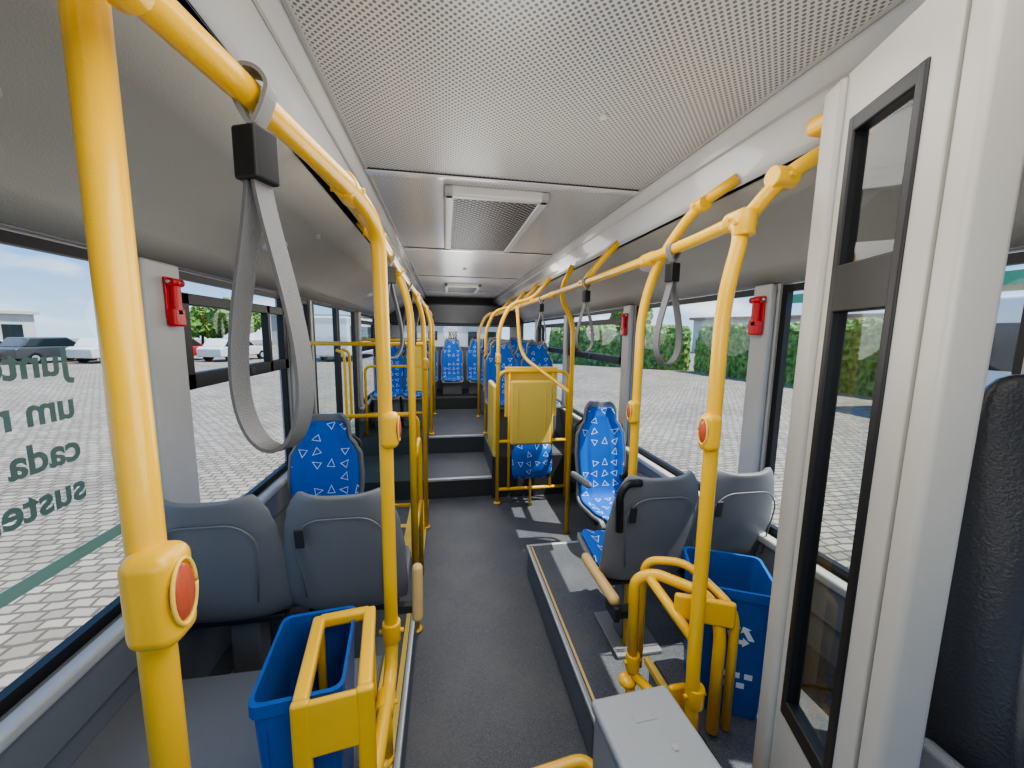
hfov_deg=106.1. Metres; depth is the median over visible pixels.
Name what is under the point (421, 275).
joint
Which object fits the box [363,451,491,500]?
step tread
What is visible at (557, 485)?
bar
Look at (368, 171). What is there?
joint
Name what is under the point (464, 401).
plinth
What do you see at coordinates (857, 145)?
window frame
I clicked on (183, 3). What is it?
gap
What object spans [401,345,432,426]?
seat
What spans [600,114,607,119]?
ceiling sensor
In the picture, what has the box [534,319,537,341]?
pillar cover
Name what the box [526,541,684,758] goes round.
platform
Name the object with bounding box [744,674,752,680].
print
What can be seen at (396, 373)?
cushion
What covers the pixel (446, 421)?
step tread
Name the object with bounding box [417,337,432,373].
seat
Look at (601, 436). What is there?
cushion
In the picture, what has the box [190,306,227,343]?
tree
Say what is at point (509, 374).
post
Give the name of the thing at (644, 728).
equipment box
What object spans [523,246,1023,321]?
header
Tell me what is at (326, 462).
cushion
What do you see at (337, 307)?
stile
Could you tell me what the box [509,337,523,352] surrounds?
seat
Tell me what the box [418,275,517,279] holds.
joint
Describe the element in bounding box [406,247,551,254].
joint
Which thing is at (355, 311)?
pillar
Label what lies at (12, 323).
warehouse
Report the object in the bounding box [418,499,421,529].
loop
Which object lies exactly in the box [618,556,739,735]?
holder
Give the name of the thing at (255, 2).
cove seam
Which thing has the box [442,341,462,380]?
cushion
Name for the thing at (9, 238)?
window
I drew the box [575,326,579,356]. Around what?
transom
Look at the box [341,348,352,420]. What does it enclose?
handle
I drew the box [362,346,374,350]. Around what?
transom
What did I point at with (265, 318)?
transom
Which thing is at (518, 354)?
cushion
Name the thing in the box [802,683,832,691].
power cable
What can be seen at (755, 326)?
hammer
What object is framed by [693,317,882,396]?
hedge
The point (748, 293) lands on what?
window
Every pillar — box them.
[275,299,293,461]
[302,300,317,413]
[350,311,360,407]
[372,319,374,385]
[391,325,399,337]
[509,327,517,338]
[565,318,574,407]
[626,304,639,446]
[759,283,787,471]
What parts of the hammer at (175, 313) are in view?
plate, handle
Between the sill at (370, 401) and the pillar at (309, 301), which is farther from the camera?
the sill at (370, 401)
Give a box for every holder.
[289,606,376,767]
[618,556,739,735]
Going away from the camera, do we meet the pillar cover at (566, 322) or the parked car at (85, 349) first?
the pillar cover at (566, 322)
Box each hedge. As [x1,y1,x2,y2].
[548,324,691,370]
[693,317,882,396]
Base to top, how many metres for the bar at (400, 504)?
0.028 m
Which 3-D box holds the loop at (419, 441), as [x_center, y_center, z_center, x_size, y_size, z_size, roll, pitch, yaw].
[-0.576,0.836,2.373,0.032,0.976,0.416,0,8,-10]
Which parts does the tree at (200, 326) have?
crown, crown, crown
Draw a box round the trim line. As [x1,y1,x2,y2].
[492,0,905,298]
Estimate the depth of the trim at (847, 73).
1.20 m
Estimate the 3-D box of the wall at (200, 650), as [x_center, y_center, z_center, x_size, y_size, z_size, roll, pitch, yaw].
[-1.539,1.021,2.963,0.060,1.070,8.650,0,8,-10]
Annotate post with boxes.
[507,373,510,488]
[548,373,553,485]
[858,0,1023,767]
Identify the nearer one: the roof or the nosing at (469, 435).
the nosing at (469, 435)
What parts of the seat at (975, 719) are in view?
lever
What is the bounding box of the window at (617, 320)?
[569,308,623,367]
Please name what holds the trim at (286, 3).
attached to the ceiling
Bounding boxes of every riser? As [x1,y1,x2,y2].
[428,479,491,498]
[429,437,483,452]
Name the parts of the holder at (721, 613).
bracket plate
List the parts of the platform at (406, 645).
edge trim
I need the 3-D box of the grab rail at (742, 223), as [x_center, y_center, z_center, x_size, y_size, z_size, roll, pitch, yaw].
[0.061,0.059,3.940,0.544,2.182,6.138,0,8,-10]
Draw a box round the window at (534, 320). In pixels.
[521,320,534,337]
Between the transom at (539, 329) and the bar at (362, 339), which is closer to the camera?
the bar at (362, 339)
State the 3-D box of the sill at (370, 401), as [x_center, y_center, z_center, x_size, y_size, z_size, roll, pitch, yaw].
[-1.985,0.115,5.816,0.050,0.038,2.690,0,8,-10]
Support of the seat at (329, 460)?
on the floor at (489, 690)
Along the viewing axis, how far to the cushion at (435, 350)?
6.76 m
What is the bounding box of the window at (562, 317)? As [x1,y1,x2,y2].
[538,316,563,327]
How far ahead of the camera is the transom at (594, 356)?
3.53 m
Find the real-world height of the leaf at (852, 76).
2.150 m
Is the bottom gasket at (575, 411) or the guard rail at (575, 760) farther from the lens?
the bottom gasket at (575, 411)
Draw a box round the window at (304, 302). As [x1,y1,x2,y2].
[301,300,313,412]
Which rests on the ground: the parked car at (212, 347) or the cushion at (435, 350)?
the parked car at (212, 347)
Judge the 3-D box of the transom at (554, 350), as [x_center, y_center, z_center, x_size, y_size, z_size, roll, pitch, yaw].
[0.527,-0.470,5.260,0.036,0.062,1.340,0,8,-10]
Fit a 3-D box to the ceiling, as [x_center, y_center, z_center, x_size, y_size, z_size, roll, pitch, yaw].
[-0.230,-1.038,2.919,1.180,0.010,8.650,0,8,-10]
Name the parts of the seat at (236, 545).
moulding, under frame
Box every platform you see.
[208,610,416,767]
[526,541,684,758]
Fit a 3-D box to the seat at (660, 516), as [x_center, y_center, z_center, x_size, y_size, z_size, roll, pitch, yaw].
[0.551,0.777,1.782,0.454,0.891,0.613,0,8,-10]
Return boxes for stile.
[312,301,318,413]
[332,307,341,412]
[337,307,343,413]
[351,311,359,444]
[752,76,848,767]
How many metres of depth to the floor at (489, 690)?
2.05 m
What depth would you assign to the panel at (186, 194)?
0.94 m
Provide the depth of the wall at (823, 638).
1.47 m
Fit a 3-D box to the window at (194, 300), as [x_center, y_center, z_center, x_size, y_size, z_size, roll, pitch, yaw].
[-1.364,0.037,1.984,0.048,1.066,1.030,0,8,-10]
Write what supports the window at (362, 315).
in the wall at (200, 650)
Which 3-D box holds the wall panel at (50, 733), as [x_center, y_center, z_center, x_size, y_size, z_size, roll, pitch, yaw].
[-1.236,0.786,1.465,0.030,0.150,3.280,0,8,-10]
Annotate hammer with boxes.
[162,276,186,326]
[620,313,627,335]
[748,296,765,334]
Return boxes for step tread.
[360,408,557,455]
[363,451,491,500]
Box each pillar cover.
[138,257,200,502]
[289,340,294,416]
[356,311,363,405]
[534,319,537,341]
[561,315,568,406]
[618,305,633,442]
[738,284,776,472]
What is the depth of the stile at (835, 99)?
0.84 m
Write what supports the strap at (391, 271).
hanging from the grab rail at (86, 26)
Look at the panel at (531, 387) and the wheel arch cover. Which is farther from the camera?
the panel at (531, 387)
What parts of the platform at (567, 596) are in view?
edge trim, edge trim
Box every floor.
[289,493,597,767]
[644,643,835,767]
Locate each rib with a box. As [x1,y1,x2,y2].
[517,389,517,436]
[544,389,546,435]
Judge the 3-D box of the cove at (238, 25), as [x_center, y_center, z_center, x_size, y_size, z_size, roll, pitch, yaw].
[-0.855,-0.969,2.819,0.092,0.144,8.650,0,8,-10]
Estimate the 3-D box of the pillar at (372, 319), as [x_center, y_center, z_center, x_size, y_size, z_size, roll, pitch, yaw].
[-2.032,-0.446,5.739,0.060,1.130,0.120,0,8,-10]
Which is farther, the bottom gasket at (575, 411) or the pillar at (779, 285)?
the bottom gasket at (575, 411)
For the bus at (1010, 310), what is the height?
3.000 m
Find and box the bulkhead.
[389,303,522,325]
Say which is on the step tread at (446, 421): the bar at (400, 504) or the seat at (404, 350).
the seat at (404, 350)
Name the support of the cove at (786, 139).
attached to the ceiling
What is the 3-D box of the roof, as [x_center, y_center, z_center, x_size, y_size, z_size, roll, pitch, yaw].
[33.658,-6.853,39.759,8.800,0.300,26.800,-5,10,-40]
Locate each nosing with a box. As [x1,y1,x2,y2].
[428,475,491,481]
[429,434,483,437]
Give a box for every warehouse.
[0,310,39,340]
[270,314,501,345]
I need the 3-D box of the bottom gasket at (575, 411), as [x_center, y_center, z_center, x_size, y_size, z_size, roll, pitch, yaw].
[0.792,0.369,3.862,0.028,0.036,1.420,0,8,-10]
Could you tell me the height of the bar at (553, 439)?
0.032 m
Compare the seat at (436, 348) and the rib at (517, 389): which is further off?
the seat at (436, 348)
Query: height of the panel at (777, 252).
0.273 m
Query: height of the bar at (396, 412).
0.028 m
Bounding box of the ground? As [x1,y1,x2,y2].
[0,338,872,690]
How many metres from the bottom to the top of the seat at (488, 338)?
1.192 m
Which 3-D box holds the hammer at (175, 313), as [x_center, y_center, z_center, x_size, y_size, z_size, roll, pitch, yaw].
[-1.188,-0.289,1.357,0.034,0.170,0.070,0,8,-10]
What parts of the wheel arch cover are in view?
trim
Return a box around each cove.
[186,0,426,301]
[492,0,925,305]
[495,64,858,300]
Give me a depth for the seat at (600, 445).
2.84 m
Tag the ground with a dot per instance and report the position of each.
(673, 403)
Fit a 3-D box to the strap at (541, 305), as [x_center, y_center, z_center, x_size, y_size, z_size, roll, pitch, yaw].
[0.245,-0.535,3.248,0.094,0.417,0.038,0,8,-10]
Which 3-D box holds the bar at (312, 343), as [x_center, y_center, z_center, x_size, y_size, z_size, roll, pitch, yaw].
[-1.100,-0.307,2.941,0.820,0.032,0.032,0,8,-10]
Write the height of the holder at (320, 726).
0.435 m
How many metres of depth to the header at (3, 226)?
1.05 m
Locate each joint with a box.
[364,169,639,195]
[367,167,638,190]
[403,247,552,255]
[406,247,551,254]
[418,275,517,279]
[421,275,510,278]
[424,290,500,292]
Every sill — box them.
[0,471,287,753]
[360,398,373,409]
[559,405,846,597]
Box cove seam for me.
[251,0,425,299]
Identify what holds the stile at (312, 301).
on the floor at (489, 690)
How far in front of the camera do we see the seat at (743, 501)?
1.64 m
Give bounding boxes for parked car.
[0,337,97,363]
[65,337,100,362]
[192,338,213,358]
[196,338,263,360]
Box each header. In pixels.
[0,223,373,315]
[391,297,516,326]
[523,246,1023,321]
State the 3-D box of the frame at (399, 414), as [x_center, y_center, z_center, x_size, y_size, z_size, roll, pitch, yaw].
[-1.110,0.737,3.078,0.742,1.016,0.032,0,8,-10]
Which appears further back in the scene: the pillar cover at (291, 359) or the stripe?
the pillar cover at (291, 359)
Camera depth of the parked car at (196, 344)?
25.14 m
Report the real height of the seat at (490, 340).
1.172 m
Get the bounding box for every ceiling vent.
[444,184,549,252]
[445,283,480,293]
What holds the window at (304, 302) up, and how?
in the wall at (200, 650)
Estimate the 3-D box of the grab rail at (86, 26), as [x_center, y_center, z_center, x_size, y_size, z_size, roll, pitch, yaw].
[-0.877,0.098,3.518,0.296,2.188,6.652,0,8,-10]
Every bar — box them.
[310,341,422,345]
[361,338,428,341]
[367,412,421,413]
[395,503,410,506]
[498,484,564,490]
[499,438,565,442]
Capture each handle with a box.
[336,349,348,418]
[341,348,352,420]
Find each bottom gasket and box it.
[0,595,121,717]
[242,461,287,496]
[573,408,583,417]
[629,443,700,490]
[766,522,848,581]
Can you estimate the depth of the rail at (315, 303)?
3.26 m
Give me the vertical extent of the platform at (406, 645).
0.216 m
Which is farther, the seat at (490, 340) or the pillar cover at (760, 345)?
the seat at (490, 340)
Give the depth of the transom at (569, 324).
4.40 m
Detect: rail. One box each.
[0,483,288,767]
[57,0,436,767]
[313,301,335,308]
[339,307,353,312]
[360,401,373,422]
[477,112,885,731]
[533,754,592,767]
[556,408,844,633]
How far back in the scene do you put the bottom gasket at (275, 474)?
2.22 m
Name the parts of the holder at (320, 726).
post, post, plate, post, post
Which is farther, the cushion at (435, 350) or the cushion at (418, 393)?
the cushion at (435, 350)
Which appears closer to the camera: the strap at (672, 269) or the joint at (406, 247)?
the strap at (672, 269)
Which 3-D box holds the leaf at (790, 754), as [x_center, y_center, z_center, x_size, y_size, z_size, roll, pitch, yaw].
[0.615,1.149,0.851,0.030,0.820,0.168,2,7,9]
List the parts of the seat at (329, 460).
handle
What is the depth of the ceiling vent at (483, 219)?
1.99 m
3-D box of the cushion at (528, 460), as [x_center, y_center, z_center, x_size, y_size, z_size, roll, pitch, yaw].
[0.192,0.733,3.620,0.390,0.331,0.059,0,8,-10]
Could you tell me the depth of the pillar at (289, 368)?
2.50 m
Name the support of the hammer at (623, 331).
attached to the pillar at (635, 305)
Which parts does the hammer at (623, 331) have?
handle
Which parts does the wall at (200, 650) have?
panel, panel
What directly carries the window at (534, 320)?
in the wall at (823, 638)
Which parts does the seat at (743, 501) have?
under frame, moulding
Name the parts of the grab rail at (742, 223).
stop button, stop button, stop button, bracket plate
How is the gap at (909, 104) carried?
attached to the cove at (786, 139)
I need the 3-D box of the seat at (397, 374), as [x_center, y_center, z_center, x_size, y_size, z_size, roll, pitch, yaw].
[-1.645,-0.006,5.104,0.412,1.132,0.540,0,8,-10]
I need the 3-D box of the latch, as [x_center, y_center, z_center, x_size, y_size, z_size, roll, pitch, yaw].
[-1.357,-0.070,1.976,0.060,0.038,0.050,0,8,-10]
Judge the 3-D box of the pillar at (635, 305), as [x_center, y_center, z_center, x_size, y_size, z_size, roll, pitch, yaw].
[0.936,-0.058,3.032,0.060,1.120,0.140,0,8,-10]
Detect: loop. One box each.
[417,437,423,574]
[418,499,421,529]
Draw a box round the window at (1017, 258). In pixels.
[765,251,1023,473]
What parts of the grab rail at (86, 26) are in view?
stop button, rail, stop button, rail long, stop button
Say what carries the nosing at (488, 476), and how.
attached to the step tread at (457, 464)
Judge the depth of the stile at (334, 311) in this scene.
3.65 m
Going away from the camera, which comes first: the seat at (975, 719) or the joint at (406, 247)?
the seat at (975, 719)
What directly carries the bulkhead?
attached to the header at (434, 300)
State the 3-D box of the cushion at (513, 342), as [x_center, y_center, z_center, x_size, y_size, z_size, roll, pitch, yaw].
[0.107,-0.357,6.111,0.361,0.674,0.489,0,8,-10]
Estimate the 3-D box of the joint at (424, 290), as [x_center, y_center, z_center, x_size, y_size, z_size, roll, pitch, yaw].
[-0.753,-1.427,5.924,1.180,0.010,0.044,0,8,-10]
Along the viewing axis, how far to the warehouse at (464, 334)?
60.68 m
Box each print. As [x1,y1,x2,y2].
[736,682,743,688]
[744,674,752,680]
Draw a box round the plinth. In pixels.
[435,389,575,497]
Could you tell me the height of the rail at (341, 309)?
0.070 m
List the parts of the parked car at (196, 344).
cabin glass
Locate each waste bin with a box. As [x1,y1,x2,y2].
[248,606,355,767]
[683,546,772,719]
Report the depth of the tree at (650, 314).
45.33 m
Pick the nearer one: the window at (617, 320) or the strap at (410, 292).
the strap at (410, 292)
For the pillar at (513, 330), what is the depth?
7.40 m
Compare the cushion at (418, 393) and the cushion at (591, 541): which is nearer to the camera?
the cushion at (591, 541)
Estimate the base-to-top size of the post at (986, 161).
2.290 m
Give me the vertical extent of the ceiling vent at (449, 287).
0.047 m
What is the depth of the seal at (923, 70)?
0.63 m
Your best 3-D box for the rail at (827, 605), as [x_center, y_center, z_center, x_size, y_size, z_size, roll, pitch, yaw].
[0.846,0.564,3.319,0.030,0.150,8.650,0,8,-10]
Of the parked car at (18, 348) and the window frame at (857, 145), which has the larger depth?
the parked car at (18, 348)
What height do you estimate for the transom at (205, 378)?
0.062 m
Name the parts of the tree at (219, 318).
crown, crown, crown, crown, crown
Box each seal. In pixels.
[783,702,824,767]
[822,56,930,767]
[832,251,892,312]
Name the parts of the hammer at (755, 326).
handle, plate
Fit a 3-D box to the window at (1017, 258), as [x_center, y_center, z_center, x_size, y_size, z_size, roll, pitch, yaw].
[1.225,0.151,1.349,0.028,1.056,0.740,0,8,-10]
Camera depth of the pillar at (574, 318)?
4.48 m
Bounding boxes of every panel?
[0,0,415,314]
[501,105,1023,320]
[504,307,568,444]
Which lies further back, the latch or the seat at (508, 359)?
the seat at (508, 359)
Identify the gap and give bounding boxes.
[177,0,408,289]
[502,100,912,304]
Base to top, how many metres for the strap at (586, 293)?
0.427 m
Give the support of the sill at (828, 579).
attached to the wall at (823, 638)
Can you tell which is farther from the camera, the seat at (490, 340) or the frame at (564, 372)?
the seat at (490, 340)
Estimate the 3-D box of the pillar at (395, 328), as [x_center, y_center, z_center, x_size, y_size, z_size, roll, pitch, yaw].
[-2.173,-0.887,7.059,0.240,0.380,0.060,0,8,-10]
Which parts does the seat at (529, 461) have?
leg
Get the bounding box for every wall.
[0,397,373,767]
[556,405,847,666]
[691,317,883,352]
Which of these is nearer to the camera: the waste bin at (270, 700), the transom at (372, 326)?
the waste bin at (270, 700)
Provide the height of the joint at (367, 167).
0.006 m
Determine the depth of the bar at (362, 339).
4.52 m
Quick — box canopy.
[792,269,1023,302]
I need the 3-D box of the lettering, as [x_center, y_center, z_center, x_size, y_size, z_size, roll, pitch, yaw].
[-1.188,0.141,0.865,0.001,0.432,0.471,0,8,-10]
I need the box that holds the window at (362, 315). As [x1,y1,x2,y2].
[361,314,375,357]
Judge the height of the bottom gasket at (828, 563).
0.036 m
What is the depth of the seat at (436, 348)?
6.76 m
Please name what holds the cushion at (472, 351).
on the seat at (472, 351)
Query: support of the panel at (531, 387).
attached to the grab rail at (742, 223)
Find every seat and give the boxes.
[163,494,296,673]
[283,487,422,658]
[287,413,364,611]
[370,341,403,427]
[390,337,406,411]
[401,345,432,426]
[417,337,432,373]
[428,338,438,394]
[440,338,463,394]
[466,338,481,394]
[480,337,496,413]
[482,339,504,424]
[484,341,517,439]
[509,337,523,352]
[512,443,551,504]
[513,339,534,366]
[520,341,559,437]
[570,400,649,529]
[577,471,698,658]
[661,467,775,634]
[919,374,1023,767]
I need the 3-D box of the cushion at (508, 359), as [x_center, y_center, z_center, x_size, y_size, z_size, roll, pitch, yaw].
[-0.096,-0.110,4.419,0.361,0.674,0.489,0,8,-10]
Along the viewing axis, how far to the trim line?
1.02 m
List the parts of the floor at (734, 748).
trim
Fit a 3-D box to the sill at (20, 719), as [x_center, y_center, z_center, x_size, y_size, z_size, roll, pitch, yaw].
[-1.225,0.693,1.455,0.050,0.038,3.280,0,8,-10]
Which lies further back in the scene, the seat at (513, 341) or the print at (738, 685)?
the seat at (513, 341)
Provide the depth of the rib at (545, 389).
3.65 m
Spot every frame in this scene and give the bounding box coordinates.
[345,413,419,490]
[364,365,428,434]
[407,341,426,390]
[499,369,568,497]
[780,115,870,714]
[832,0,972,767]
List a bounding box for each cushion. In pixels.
[291,420,359,496]
[372,346,402,396]
[402,354,429,396]
[435,350,436,379]
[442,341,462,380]
[467,341,481,380]
[480,340,488,381]
[486,344,515,406]
[510,340,517,352]
[512,444,551,478]
[516,342,526,366]
[523,345,557,402]
[579,407,623,521]
[581,529,604,566]
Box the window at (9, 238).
[0,229,87,260]
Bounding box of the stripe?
[0,523,120,608]
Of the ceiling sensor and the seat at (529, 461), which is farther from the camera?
the seat at (529, 461)
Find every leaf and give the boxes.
[769,66,857,767]
[775,713,810,767]
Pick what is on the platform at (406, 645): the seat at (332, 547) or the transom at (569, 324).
the seat at (332, 547)
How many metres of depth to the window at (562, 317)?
5.14 m
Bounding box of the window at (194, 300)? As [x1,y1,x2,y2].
[179,271,291,460]
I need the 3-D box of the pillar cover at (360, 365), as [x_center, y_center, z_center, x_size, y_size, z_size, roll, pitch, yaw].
[-1.764,-0.288,4.476,0.035,1.090,0.080,0,8,-10]
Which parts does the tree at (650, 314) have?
crown, crown, crown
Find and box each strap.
[228,60,314,453]
[387,248,403,357]
[402,279,416,347]
[416,297,421,341]
[535,295,546,344]
[575,277,593,352]
[653,241,682,364]
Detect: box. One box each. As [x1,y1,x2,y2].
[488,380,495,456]
[591,685,721,767]
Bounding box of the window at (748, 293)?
[629,289,754,442]
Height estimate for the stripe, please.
0.035 m
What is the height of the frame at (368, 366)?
0.836 m
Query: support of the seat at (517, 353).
on the step tread at (446, 421)
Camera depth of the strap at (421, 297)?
3.45 m
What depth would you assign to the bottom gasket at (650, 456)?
2.58 m
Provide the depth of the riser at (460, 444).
4.70 m
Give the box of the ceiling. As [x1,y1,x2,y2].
[289,0,894,298]
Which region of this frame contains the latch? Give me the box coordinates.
[249,366,255,373]
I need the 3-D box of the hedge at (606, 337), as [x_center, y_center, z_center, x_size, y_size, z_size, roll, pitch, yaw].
[6.653,-2.586,25.303,9.404,2.870,1.586,6,9,32]
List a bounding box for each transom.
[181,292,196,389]
[188,359,288,387]
[261,305,273,371]
[277,308,288,368]
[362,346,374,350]
[371,322,373,341]
[538,326,540,341]
[542,328,544,340]
[547,347,562,353]
[568,324,570,355]
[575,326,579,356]
[575,351,620,363]
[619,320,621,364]
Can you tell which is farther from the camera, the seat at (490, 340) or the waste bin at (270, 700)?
the seat at (490, 340)
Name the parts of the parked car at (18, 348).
cabin glass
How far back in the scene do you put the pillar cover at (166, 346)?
1.35 m
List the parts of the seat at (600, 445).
armrest, under frame, handle, arm mount, armrest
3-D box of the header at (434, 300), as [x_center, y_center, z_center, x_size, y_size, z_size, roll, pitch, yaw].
[-1.043,-1.392,7.189,2.520,0.620,0.060,0,8,-10]
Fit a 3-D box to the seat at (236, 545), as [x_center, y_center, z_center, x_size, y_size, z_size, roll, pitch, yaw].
[-1.058,0.785,1.548,0.442,0.892,0.526,0,8,-10]
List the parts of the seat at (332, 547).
moulding, under frame, arm mount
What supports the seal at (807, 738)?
attached to the leaf at (790, 754)
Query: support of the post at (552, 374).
attached to the frame at (564, 372)
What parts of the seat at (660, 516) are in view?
armrest, arm mount, under frame, seat corner handle, moulding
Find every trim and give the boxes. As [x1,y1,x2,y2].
[281,0,427,297]
[404,499,428,556]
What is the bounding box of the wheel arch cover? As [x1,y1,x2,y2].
[69,654,384,767]
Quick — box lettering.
[0,347,85,535]
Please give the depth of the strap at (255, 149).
0.51 m
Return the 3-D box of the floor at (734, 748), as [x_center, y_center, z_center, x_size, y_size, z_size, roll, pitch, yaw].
[0.950,1.233,0.841,0.682,0.240,1.400,0,8,-10]
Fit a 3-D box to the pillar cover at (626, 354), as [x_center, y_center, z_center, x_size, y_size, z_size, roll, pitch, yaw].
[0.890,-0.068,3.022,0.035,1.080,0.120,0,8,-10]
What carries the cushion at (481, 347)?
on the seat at (488, 338)
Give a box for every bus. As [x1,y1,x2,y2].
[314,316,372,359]
[873,294,1023,391]
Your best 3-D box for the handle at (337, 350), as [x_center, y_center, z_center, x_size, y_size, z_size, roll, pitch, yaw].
[-1.604,0.044,3.639,0.090,0.756,0.028,0,8,-10]
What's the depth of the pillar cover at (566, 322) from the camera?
4.50 m
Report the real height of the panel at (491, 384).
0.730 m
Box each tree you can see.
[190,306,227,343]
[204,297,260,333]
[609,308,653,326]
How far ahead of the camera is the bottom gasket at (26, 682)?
1.00 m
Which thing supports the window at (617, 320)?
in the wall at (823, 638)
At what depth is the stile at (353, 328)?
4.38 m
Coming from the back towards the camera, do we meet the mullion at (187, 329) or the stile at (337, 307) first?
the stile at (337, 307)
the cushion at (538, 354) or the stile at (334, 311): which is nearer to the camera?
the stile at (334, 311)
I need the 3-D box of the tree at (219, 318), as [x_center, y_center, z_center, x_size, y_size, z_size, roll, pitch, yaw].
[-36.418,-8.194,50.748,6.232,6.205,6.378,0,8,-10]
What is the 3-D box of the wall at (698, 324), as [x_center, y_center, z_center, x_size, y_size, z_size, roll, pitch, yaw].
[33.628,-4.721,40.036,8.000,4.000,26.000,-5,10,-40]
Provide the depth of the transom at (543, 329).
5.63 m
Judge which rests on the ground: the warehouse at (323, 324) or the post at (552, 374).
the warehouse at (323, 324)
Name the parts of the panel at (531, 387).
panel, panel, cross handle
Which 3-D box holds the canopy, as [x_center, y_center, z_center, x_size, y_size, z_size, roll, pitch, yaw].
[18.067,-1.514,12.671,4.050,4.260,19.000,0,8,-10]
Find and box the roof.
[689,313,883,319]
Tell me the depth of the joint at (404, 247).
3.02 m
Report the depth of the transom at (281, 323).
2.39 m
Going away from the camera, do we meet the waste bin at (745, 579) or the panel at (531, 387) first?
the waste bin at (745, 579)

